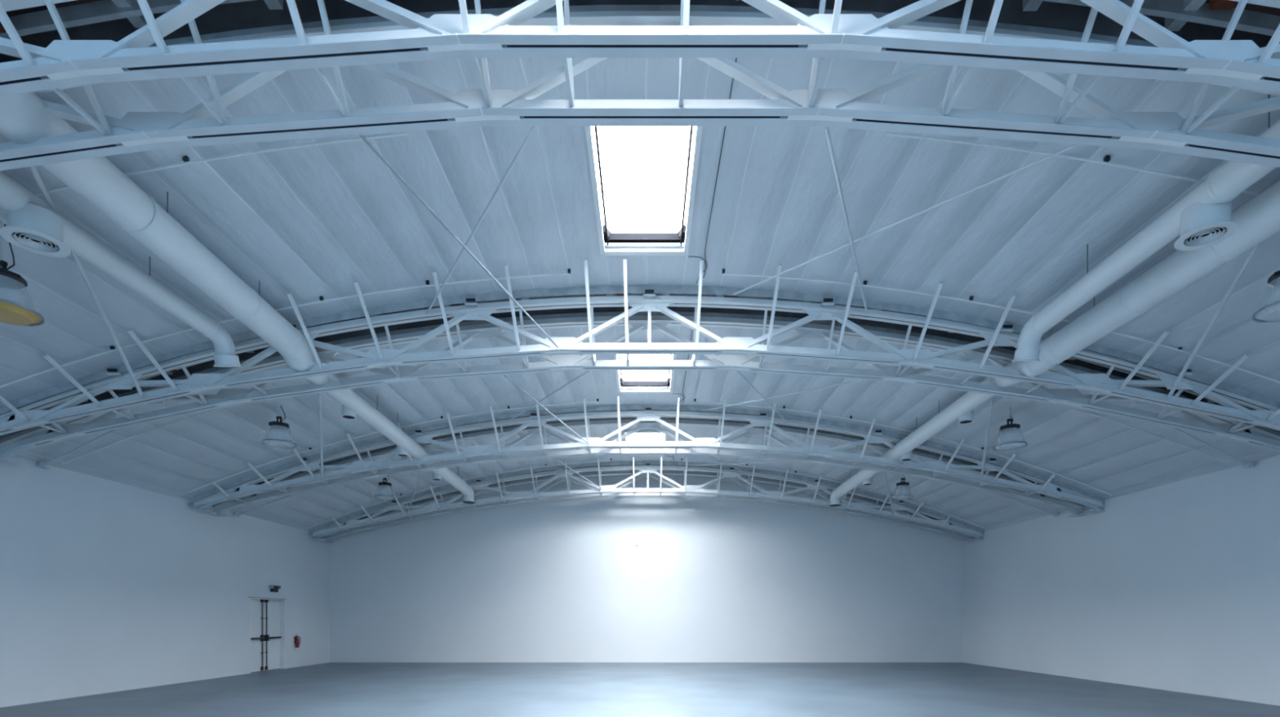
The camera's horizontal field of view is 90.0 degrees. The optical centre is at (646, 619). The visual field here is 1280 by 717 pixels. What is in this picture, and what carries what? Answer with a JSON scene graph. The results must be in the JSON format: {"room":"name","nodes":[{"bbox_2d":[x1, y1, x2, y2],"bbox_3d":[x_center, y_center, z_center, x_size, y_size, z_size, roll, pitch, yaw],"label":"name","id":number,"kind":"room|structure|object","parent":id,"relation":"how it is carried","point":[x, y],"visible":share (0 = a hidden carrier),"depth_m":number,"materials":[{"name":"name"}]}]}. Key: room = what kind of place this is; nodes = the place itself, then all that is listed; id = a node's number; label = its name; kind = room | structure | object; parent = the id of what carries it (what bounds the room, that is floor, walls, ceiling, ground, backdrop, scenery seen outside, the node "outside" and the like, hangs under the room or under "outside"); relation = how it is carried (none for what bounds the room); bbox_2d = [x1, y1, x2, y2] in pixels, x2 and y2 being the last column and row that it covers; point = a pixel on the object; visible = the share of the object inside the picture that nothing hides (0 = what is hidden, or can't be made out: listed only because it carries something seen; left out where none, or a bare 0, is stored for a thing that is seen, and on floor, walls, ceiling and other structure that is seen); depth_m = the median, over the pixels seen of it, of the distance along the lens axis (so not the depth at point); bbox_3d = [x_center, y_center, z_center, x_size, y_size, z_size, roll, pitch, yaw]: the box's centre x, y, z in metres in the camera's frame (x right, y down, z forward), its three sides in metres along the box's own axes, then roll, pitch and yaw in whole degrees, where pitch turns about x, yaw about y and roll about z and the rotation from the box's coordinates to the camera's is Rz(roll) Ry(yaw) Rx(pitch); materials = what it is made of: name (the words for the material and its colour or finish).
{"room":"exhibition hall","nodes":[
{"label":"exhibition hall","id":0,"kind":"room"},
{"bbox_2d":[0,454,330,706],"bbox_3d":[-11.880,-1.000,7.125,0.300,5.200,33.250,0,0,0],"label":"wall","id":1,"kind":"structure","parent":0,"point":[106,585],"depth_m":14.45,"materials":[{"name":"paint"}]},
{"bbox_2d":[248,595,286,673],"bbox_3d":[-11.818,0.460,19.840,0.224,2.280,1.940,0,0,0],"label":"door","id":2,"kind":"structure","parent":1,"relation":"in","point":[267,615],"depth_m":19.93,"materials":[{"name":"white paint"}]},
{"bbox_2d":[269,584,280,591],"bbox_3d":[-11.660,-0.963,20.090,0.140,0.205,0.575,0,0,0],"label":"emergency light","id":3,"kind":"object","parent":1,"relation":"attached to","point":[273,588],"visible":1,"depth_m":20.03,"materials":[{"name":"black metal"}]},
{"bbox_2d":[293,634,300,647],"bbox_3d":[-11.659,0.724,21.344,0.142,0.432,0.237,0,0,0],"label":"fire extinguisher","id":4,"kind":"object","parent":1,"relation":"attached to","point":[296,641],"visible":1,"depth_m":21.32,"materials":[{"name":"red metal"}]},
{"bbox_2d":[0,57,1279,406],"bbox_3d":[0.000,-4.228,8.175,23.700,2.545,4.730,0,0,0],"label":"ceiling","id":5,"kind":"structure","parent":0,"point":[308,223],"depth_m":8.10,"materials":[{"name":"white metal"}]},
{"bbox_2d":[0,235,27,289],"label":"lamp","id":6,"kind":"object","parent":5,"relation":"hanging from","point":[8,279],"depth_m":7.30,"materials":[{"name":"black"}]},
{"bbox_2d":[0,297,44,326],"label":"lamp","id":7,"kind":"object","parent":5,"relation":"hanging from","point":[11,313],"depth_m":7.31,"materials":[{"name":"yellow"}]},
{"bbox_2d":[0,170,242,367],"bbox_3d":[-6.410,-4.289,5.818,0.550,0.922,8.437,0,0,0],"label":"air duct","id":8,"kind":"object","parent":5,"relation":"hanging from","point":[33,226],"visible":1,"depth_m":7.23,"materials":[{"name":"grey metal"}]},
{"bbox_2d":[33,132,407,195],"bbox_3d":[-7.052,-4.167,6.950,8.906,2.234,0.044,0,0,0],"label":"conduit pipe","id":9,"kind":"object","parent":5,"relation":"attached to","point":[185,158],"visible":0.82,"depth_m":6.94,"materials":[{"name":"white metal"}]},
{"bbox_2d":[0,92,475,503],"bbox_3d":[-7.399,-4.434,12.801,4.316,1.012,17.843,0,0,0],"label":"air duct","id":10,"kind":"object","parent":5,"relation":"hanging from","point":[24,117],"visible":0.94,"depth_m":7.40,"materials":[{"name":"grey metal"}]},
{"bbox_2d":[462,501,475,503],"bbox_3d":[-5.970,-3.934,21.530,0.384,0.012,0.384,0,0,0],"label":"outlet","id":11,"kind":"object","parent":10,"relation":"attached to","point":[468,502],"depth_m":21.54,"materials":[{"name":"grey metal"}]},
{"bbox_2d":[0,268,570,387],"bbox_3d":[-6.341,-4.245,9.950,10.327,2.389,0.044,0,0,0],"label":"conduit pipe","id":12,"kind":"object","parent":5,"relation":"attached to","point":[321,298],"visible":0.81,"depth_m":9.94,"materials":[{"name":"white metal"}]},
{"bbox_2d":[584,125,702,255],"bbox_3d":[-0.030,-5.685,8.255,1.300,0.510,2.610,0,0,0],"label":"skylight","id":13,"kind":"object","parent":5,"relation":"attached to","point":[643,178],"visible":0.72,"depth_m":8.60,"materials":[{"name":"white glass"}]},
{"bbox_2d":[688,57,737,284],"bbox_3d":[0.781,-5.404,8.041,0.311,0.067,4.482,0,0,0],"label":"cable","id":14,"kind":"object","parent":5,"relation":"attached to","point":[705,261],"visible":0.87,"depth_m":8.29,"materials":[{"name":"grey plastic"}]},
{"bbox_2d":[721,268,1279,383],"bbox_3d":[6.341,-4.245,9.950,10.327,2.389,0.044,0,0,0],"label":"conduit pipe","id":15,"kind":"object","parent":5,"relation":"attached to","point":[864,282],"visible":0.81,"depth_m":9.94,"materials":[{"name":"white metal"}]},
{"bbox_2d":[829,180,1279,506],"bbox_3d":[6.431,-4.334,12.133,0.703,0.891,19.876,0,0,-1],"label":"air duct","id":16,"kind":"object","parent":5,"relation":"hanging from","point":[1257,220],"visible":0.94,"depth_m":8.51,"materials":[{"name":"grey metal"}]},
{"bbox_2d":[885,132,1260,195],"bbox_3d":[7.052,-4.167,6.950,8.906,2.234,0.044,0,0,0],"label":"conduit pipe","id":17,"kind":"object","parent":5,"relation":"attached to","point":[1107,158],"visible":0.83,"depth_m":6.94,"materials":[{"name":"white metal"}]},
{"bbox_2d":[1011,93,1279,362],"bbox_3d":[5.777,-4.366,5.718,0.505,1.076,8.238,0,0,0],"label":"air duct","id":18,"kind":"object","parent":5,"relation":"hanging from","point":[1202,218],"visible":1,"depth_m":6.85,"materials":[{"name":"grey metal"}]},
{"bbox_2d":[1251,300,1279,322],"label":"lamp","id":19,"kind":"object","parent":5,"relation":"hanging from","point":[1253,317],"depth_m":7.50,"materials":[{"name":"white metal"}]},
{"bbox_2d":[1266,270,1279,286],"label":"lamp","id":20,"kind":"object","parent":5,"relation":"hanging from","point":[1273,279],"depth_m":7.35,"materials":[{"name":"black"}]},
{"bbox_2d":[0,662,1279,716],"bbox_3d":[0.000,1.700,7.275,24.060,0.200,33.550,0,0,0],"label":"floor","id":21,"kind":"structure","parent":0,"point":[331,689],"depth_m":13.48,"materials":[{"name":"concrete"}]},
{"bbox_2d":[5,0,1279,17],"bbox_3d":[0.000,-4.723,7.275,24.060,2.541,33.550,0,0,0],"label":"ceiling","id":22,"kind":"structure","parent":0,"point":[1268,10],"depth_m":5.74,"materials":[{"name":"white metal"}]},
{"bbox_2d":[0,0,1279,62],"bbox_3d":[0.000,-4.473,5.350,23.460,3.049,0.940,0,0,0],"label":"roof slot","id":23,"kind":"object","parent":22,"relation":"attached to","point":[114,20],"visible":0.46,"depth_m":5.80,"materials":[{"name":"white metal"}]},
{"bbox_2d":[0,284,1279,439],"bbox_3d":[0.000,-4.473,11.000,23.460,3.049,0.940,0,0,0],"label":"roof truss","id":24,"kind":"object","parent":22,"relation":"attached to","point":[1074,362],"visible":0.3,"depth_m":10.55,"materials":[{"name":"white metal"}]},
{"bbox_2d":[187,404,1104,506],"bbox_3d":[0.000,-4.473,16.850,23.460,3.049,0.940,0,0,0],"label":"roof truss","id":25,"kind":"object","parent":22,"relation":"attached to","point":[628,406],"visible":0.32,"depth_m":16.38,"materials":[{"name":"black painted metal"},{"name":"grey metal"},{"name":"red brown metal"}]},
{"bbox_2d":[308,460,984,534],"bbox_3d":[0.000,-4.473,22.700,23.460,3.049,0.940,0,0,0],"label":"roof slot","id":26,"kind":"object","parent":22,"relation":"attached to","point":[611,463],"visible":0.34,"depth_m":22.23,"materials":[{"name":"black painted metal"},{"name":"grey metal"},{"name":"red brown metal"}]},
{"bbox_2d":[12,325,1279,499],"bbox_3d":[0.000,-4.227,13.925,23.700,2.548,4.930,0,0,0],"label":"ceiling","id":27,"kind":"structure","parent":0,"point":[177,459],"depth_m":14.16,"materials":[{"name":"white metal"}]},
{"bbox_2d":[62,364,416,464],"bbox_3d":[-7.052,-4.167,12.600,8.906,2.234,0.044,0,0,0],"label":"conduit pipe","id":28,"kind":"object","parent":27,"relation":"attached to","point":[411,364],"visible":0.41,"depth_m":12.59,"materials":[{"name":"white metal"}]},
{"bbox_2d":[268,405,289,430],"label":"lamp","id":29,"kind":"object","parent":27,"relation":"hanging from","point":[277,424],"depth_m":13.28,"materials":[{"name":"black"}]},
{"bbox_2d":[261,438,297,448],"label":"lamp","id":30,"kind":"object","parent":27,"relation":"hanging from","point":[262,440],"depth_m":13.28,"materials":[{"name":"white metal"}]},
{"bbox_2d":[180,398,598,495],"bbox_3d":[-6.341,-4.245,15.800,10.327,2.389,0.044,0,0,0],"label":"conduit pipe","id":31,"kind":"object","parent":27,"relation":"attached to","point":[442,416],"visible":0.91,"depth_m":15.79,"materials":[{"name":"white metal"}]},
{"bbox_2d":[613,354,676,392],"bbox_3d":[-0.030,-5.685,14.055,1.300,0.510,2.610,0,0,0],"label":"skylight","id":32,"kind":"object","parent":27,"relation":"attached to","point":[628,381],"visible":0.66,"depth_m":15.13,"materials":[{"name":"white glass"}]},
{"bbox_2d":[672,329,693,403],"bbox_3d":[0.781,-5.404,13.766,0.311,0.067,4.632,0,0,0],"label":"cable","id":33,"kind":"object","parent":27,"relation":"attached to","point":[692,330],"visible":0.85,"depth_m":15.01,"materials":[{"name":"grey plastic"}]},
{"bbox_2d":[693,398,1112,495],"bbox_3d":[6.341,-4.245,15.800,10.327,2.389,0.044,0,0,0],"label":"conduit pipe","id":34,"kind":"object","parent":27,"relation":"attached to","point":[695,399],"visible":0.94,"depth_m":15.79,"materials":[{"name":"white metal"}]},
{"bbox_2d":[999,405,1020,432],"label":"lamp","id":35,"kind":"object","parent":27,"relation":"hanging from","point":[1011,427],"depth_m":13.28,"materials":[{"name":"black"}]},
{"bbox_2d":[991,440,1027,450],"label":"lamp","id":36,"kind":"object","parent":27,"relation":"hanging from","point":[993,448],"depth_m":13.28,"materials":[{"name":"white metal"}]},
{"bbox_2d":[880,364,1231,464],"bbox_3d":[7.052,-4.167,12.600,8.906,2.234,0.044,0,0,0],"label":"conduit pipe","id":37,"kind":"object","parent":27,"relation":"attached to","point":[880,364],"visible":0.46,"depth_m":12.59,"materials":[{"name":"white metal"}]},
{"bbox_2d":[330,474,962,662],"bbox_3d":[0.000,-2.225,23.900,24.060,7.650,0.300,0,0,0],"label":"wall","id":38,"kind":"structure","parent":0,"point":[704,580],"depth_m":23.75,"materials":[{"name":"paint"}]},
{"bbox_2d":[227,425,1066,530],"bbox_3d":[0.000,-4.226,19.775,23.700,2.551,4.930,0,0,0],"label":"ceiling","id":39,"kind":"structure","parent":0,"point":[986,509],"depth_m":20.26,"materials":[{"name":"white metal"}]},
{"bbox_2d":[377,475,391,487],"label":"lamp","id":40,"kind":"object","parent":39,"relation":"hanging from","point":[384,483],"depth_m":19.03,"materials":[{"name":"black metal"}]},
{"bbox_2d":[373,494,395,498],"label":"lamp","id":41,"kind":"object","parent":39,"relation":"hanging from","point":[375,495],"depth_m":19.05,"materials":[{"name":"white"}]},
{"bbox_2d":[247,436,552,513],"bbox_3d":[-7.052,-4.167,18.450,8.906,2.234,0.044,0,0,0],"label":"conduit pipe","id":42,"kind":"object","parent":39,"relation":"attached to","point":[544,437],"visible":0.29,"depth_m":18.44,"materials":[{"name":"white metal"}]},
{"bbox_2d":[306,457,611,528],"bbox_3d":[-6.341,-4.245,21.650,10.327,2.389,0.044,0,0,0],"label":"conduit pipe","id":43,"kind":"object","parent":39,"relation":"attached to","point":[611,458],"visible":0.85,"depth_m":21.64,"materials":[{"name":"white metal"}]},
{"bbox_2d":[622,430,666,455],"bbox_3d":[-0.030,-5.685,19.905,1.300,0.510,2.610,0,0,0],"label":"skylight","id":44,"kind":"object","parent":39,"relation":"attached to","point":[640,435],"visible":0.19,"depth_m":20.56,"materials":[{"name":"white glass"}]},
{"bbox_2d":[680,457,986,528],"bbox_3d":[6.341,-4.245,21.650,10.327,2.389,0.044,0,0,0],"label":"conduit pipe","id":45,"kind":"object","parent":39,"relation":"attached to","point":[681,458],"visible":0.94,"depth_m":21.64,"materials":[{"name":"white metal"}]},
{"bbox_2d":[742,436,1045,513],"bbox_3d":[7.052,-4.167,18.450,8.906,2.234,0.044,0,0,0],"label":"conduit pipe","id":46,"kind":"object","parent":39,"relation":"attached to","point":[743,437],"visible":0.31,"depth_m":18.44,"materials":[{"name":"white metal"}]},
{"bbox_2d":[896,475,909,487],"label":"lamp","id":47,"kind":"object","parent":39,"relation":"hanging from","point":[901,483],"depth_m":19.03,"materials":[{"name":"black metal"}]},
{"bbox_2d":[892,494,913,498],"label":"lamp","id":48,"kind":"object","parent":39,"relation":"hanging from","point":[898,495],"depth_m":19.05,"materials":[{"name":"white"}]},
{"bbox_2d":[962,454,1279,705],"bbox_3d":[11.880,-1.000,7.125,0.300,5.200,33.250,0,0,0],"label":"wall","id":49,"kind":"structure","parent":0,"point":[1175,586],"depth_m":15.01,"materials":[{"name":"paint"}]},
{"bbox_2d":[0,0,1279,96],"bbox_3d":[0.050,-4.077,4.492,23.320,2.635,1.155,0,0,0],"label":"roof truss","id":50,"kind":"object","parent":49,"relation":"attached to","point":[1243,64],"visible":1,"depth_m":4.93,"materials":[{"name":"white metal"}]},
{"bbox_2d":[0,259,1279,435],"bbox_3d":[0.050,-4.077,10.142,23.320,2.635,1.155,0,0,0],"label":"roof truss","id":51,"kind":"object","parent":49,"relation":"attached to","point":[32,415],"visible":0.91,"depth_m":10.57,"materials":[{"name":"white metal"}]},
{"bbox_2d":[359,134,558,347],"bbox_3d":[-2.055,-4.455,8.125,0.026,0.036,4.902,0,0,14],"label":"rod","id":52,"kind":"object","parent":51,"relation":"attached to","point":[362,136],"visible":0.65,"depth_m":7.23,"materials":[{"name":"grey metal"}]},
{"bbox_2d":[0,0,1279,170],"bbox_3d":[0.050,-4.054,5.382,23.320,2.588,0.776,0,0,0],"label":"roof truss","id":53,"kind":"object","parent":49,"relation":"attached to","point":[135,131],"visible":0.52,"depth_m":5.62,"materials":[{"name":"white metal"}]},
{"bbox_2d":[28,165,143,396],"bbox_3d":[-7.050,-4.230,8.090,0.060,1.159,5.424,0,0,-27],"label":"rod","id":54,"kind":"object","parent":53,"relation":"attached to","point":[33,170],"visible":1,"depth_m":8.20,"materials":[{"name":"white metal"}]},
{"bbox_2d":[426,125,536,314],"bbox_3d":[-2.300,-4.730,8.125,0.032,0.612,5.418,0,0,-29],"label":"rod","id":55,"kind":"object","parent":53,"relation":"attached to","point":[533,127],"visible":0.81,"depth_m":7.11,"materials":[{"name":"white metal"}]},
{"bbox_2d":[824,126,867,314],"bbox_3d":[2.620,-4.720,8.125,0.032,0.632,5.158,0,0,23],"label":"rod","id":56,"kind":"object","parent":53,"relation":"attached to","point":[827,130],"visible":1,"depth_m":7.11,"materials":[{"name":"white metal"}]},
{"bbox_2d":[733,143,1076,295],"bbox_3d":[2.645,-4.795,8.125,0.026,1.096,5.341,0,0,-27],"label":"rod","id":57,"kind":"object","parent":53,"relation":"attached to","point":[1074,144],"visible":1,"depth_m":7.11,"materials":[{"name":"white metal"}]},
{"bbox_2d":[1166,241,1262,399],"bbox_3d":[7.400,-4.185,8.090,0.060,1.149,5.370,0,0,26],"label":"rod","id":58,"kind":"object","parent":53,"relation":"attached to","point":[1254,249],"visible":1,"depth_m":8.54,"materials":[{"name":"white metal"}]},
{"bbox_2d":[0,305,1279,464],"bbox_3d":[0.050,-4.054,11.032,23.320,2.588,0.776,0,0,0],"label":"roof truss","id":59,"kind":"object","parent":49,"relation":"attached to","point":[35,437],"visible":0.73,"depth_m":11.28,"materials":[{"name":"white metal"}]},
{"bbox_2d":[39,427,122,468],"bbox_3d":[-10.431,-3.207,11.896,2.690,0.573,0.148,0,0,21],"label":"strut","id":60,"kind":"object","parent":59,"relation":"attached to","point":[44,464],"visible":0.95,"depth_m":12.01,"materials":[{"name":"white metal"}]},
{"bbox_2d":[317,392,323,475],"bbox_3d":[-7.050,-4.230,13.840,0.060,1.159,5.602,0,0,-26],"label":"rod","id":61,"kind":"object","parent":59,"relation":"attached to","point":[319,402],"visible":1,"depth_m":14.16,"materials":[{"name":"white metal"}]},
{"bbox_2d":[505,370,590,422],"bbox_3d":[-2.300,-4.730,13.875,0.032,0.612,5.595,0,0,-28],"label":"rod","id":62,"kind":"object","parent":59,"relation":"attached to","point":[587,371],"visible":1,"depth_m":13.24,"materials":[{"name":"white metal"}]},
{"bbox_2d":[736,370,788,423],"bbox_3d":[2.620,-4.720,13.875,0.032,0.632,5.342,0,0,22],"label":"rod","id":63,"kind":"object","parent":59,"relation":"attached to","point":[738,371],"visible":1,"depth_m":13.22,"materials":[{"name":"white metal"}]},
{"bbox_2d":[702,379,863,411],"bbox_3d":[2.645,-4.795,13.875,0.026,1.096,5.519,0,0,-26],"label":"rod","id":64,"kind":"object","parent":59,"relation":"attached to","point":[860,380],"visible":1,"depth_m":13.16,"materials":[{"name":"white metal"}]},
{"bbox_2d":[980,395,994,477],"bbox_3d":[7.400,-4.185,13.840,0.060,1.149,5.550,0,0,25],"label":"rod","id":65,"kind":"object","parent":59,"relation":"attached to","point":[992,397],"visible":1,"depth_m":14.18,"materials":[{"name":"white metal"}]},
{"bbox_2d":[1164,424,1253,468],"bbox_3d":[10.431,-3.207,11.896,2.690,0.573,0.148,0,0,-21],"label":"strut","id":66,"kind":"object","parent":59,"relation":"attached to","point":[1247,464],"visible":1,"depth_m":11.96,"materials":[{"name":"white metal"}]},
{"bbox_2d":[311,457,983,540],"bbox_3d":[0.050,-4.077,21.842,23.320,2.635,1.155,0,0,0],"label":"roof truss","id":67,"kind":"object","parent":49,"relation":"attached to","point":[351,522],"visible":0.94,"depth_m":22.27,"materials":[{"name":"white metal"}]},
{"bbox_2d":[553,457,604,490],"bbox_3d":[-2.055,-4.455,19.725,0.026,0.036,5.096,0,0,14],"label":"rod","id":68,"kind":"object","parent":67,"relation":"attached to","point":[553,458],"visible":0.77,"depth_m":19.58,"materials":[{"name":"grey metal"}]},
{"bbox_2d":[322,470,973,542],"bbox_3d":[0.050,-4.054,22.732,23.320,2.588,0.776,0,0,0],"label":"roof truss","id":69,"kind":"object","parent":49,"relation":"attached to","point":[963,535],"visible":0.73,"depth_m":22.98,"materials":[{"name":"white metal"}]},
{"bbox_2d":[191,395,1104,512],"bbox_3d":[0.050,-4.077,15.992,23.320,2.635,1.155,0,0,0],"label":"roof truss","id":70,"kind":"object","parent":49,"relation":"attached to","point":[250,487],"visible":0.97,"depth_m":16.43,"materials":[{"name":"white metal"}]},
{"bbox_2d":[502,374,590,444],"bbox_3d":[-2.055,-4.455,13.875,0.026,0.036,5.096,0,0,14],"label":"rod","id":71,"kind":"object","parent":70,"relation":"attached to","point":[508,378],"visible":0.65,"depth_m":13.40,"materials":[{"name":"grey metal"}]},
{"bbox_2d":[210,417,1085,516],"bbox_3d":[0.050,-4.054,16.882,23.320,2.588,0.776,0,0,0],"label":"roof truss","id":72,"kind":"object","parent":49,"relation":"attached to","point":[219,508],"visible":0.75,"depth_m":17.12,"materials":[{"name":"white metal"}]},
{"bbox_2d":[235,493,295,516],"bbox_3d":[-10.431,-3.207,17.746,2.690,0.573,0.148,0,0,21],"label":"strut","id":73,"kind":"object","parent":72,"relation":"attached to","point":[237,513],"visible":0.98,"depth_m":17.85,"materials":[{"name":"white metal"}]},
{"bbox_2d":[407,463,422,513],"bbox_3d":[-7.050,-4.230,19.690,0.040,1.139,5.598,0,0,-26],"label":"rod","id":74,"kind":"object","parent":72,"relation":"attached to","point":[422,464],"visible":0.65,"depth_m":20.33,"materials":[{"name":"white metal"}]},
{"bbox_2d":[542,454,608,475],"bbox_3d":[-2.300,-4.730,19.725,0.032,0.612,5.595,0,0,-28],"label":"rod","id":75,"kind":"object","parent":72,"relation":"attached to","point":[605,455],"visible":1,"depth_m":19.21,"materials":[{"name":"white metal"}]},
{"bbox_2d":[706,454,751,475],"bbox_3d":[2.620,-4.720,19.725,0.032,0.632,5.342,0,0,22],"label":"rod","id":76,"kind":"object","parent":72,"relation":"attached to","point":[706,455],"visible":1,"depth_m":19.26,"materials":[{"name":"white metal"}]},
{"bbox_2d":[687,460,790,466],"bbox_3d":[2.645,-4.795,19.725,0.026,1.096,5.519,0,0,-26],"label":"rod","id":77,"kind":"object","parent":72,"relation":"attached to","point":[785,460],"visible":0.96,"depth_m":19.12,"materials":[{"name":"white metal"}]},
{"bbox_2d":[880,454,893,515],"bbox_3d":[7.400,-4.185,19.690,0.040,1.129,5.546,0,0,25],"label":"rod","id":78,"kind":"object","parent":72,"relation":"attached to","point":[880,455],"visible":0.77,"depth_m":20.36,"materials":[{"name":"white metal"}]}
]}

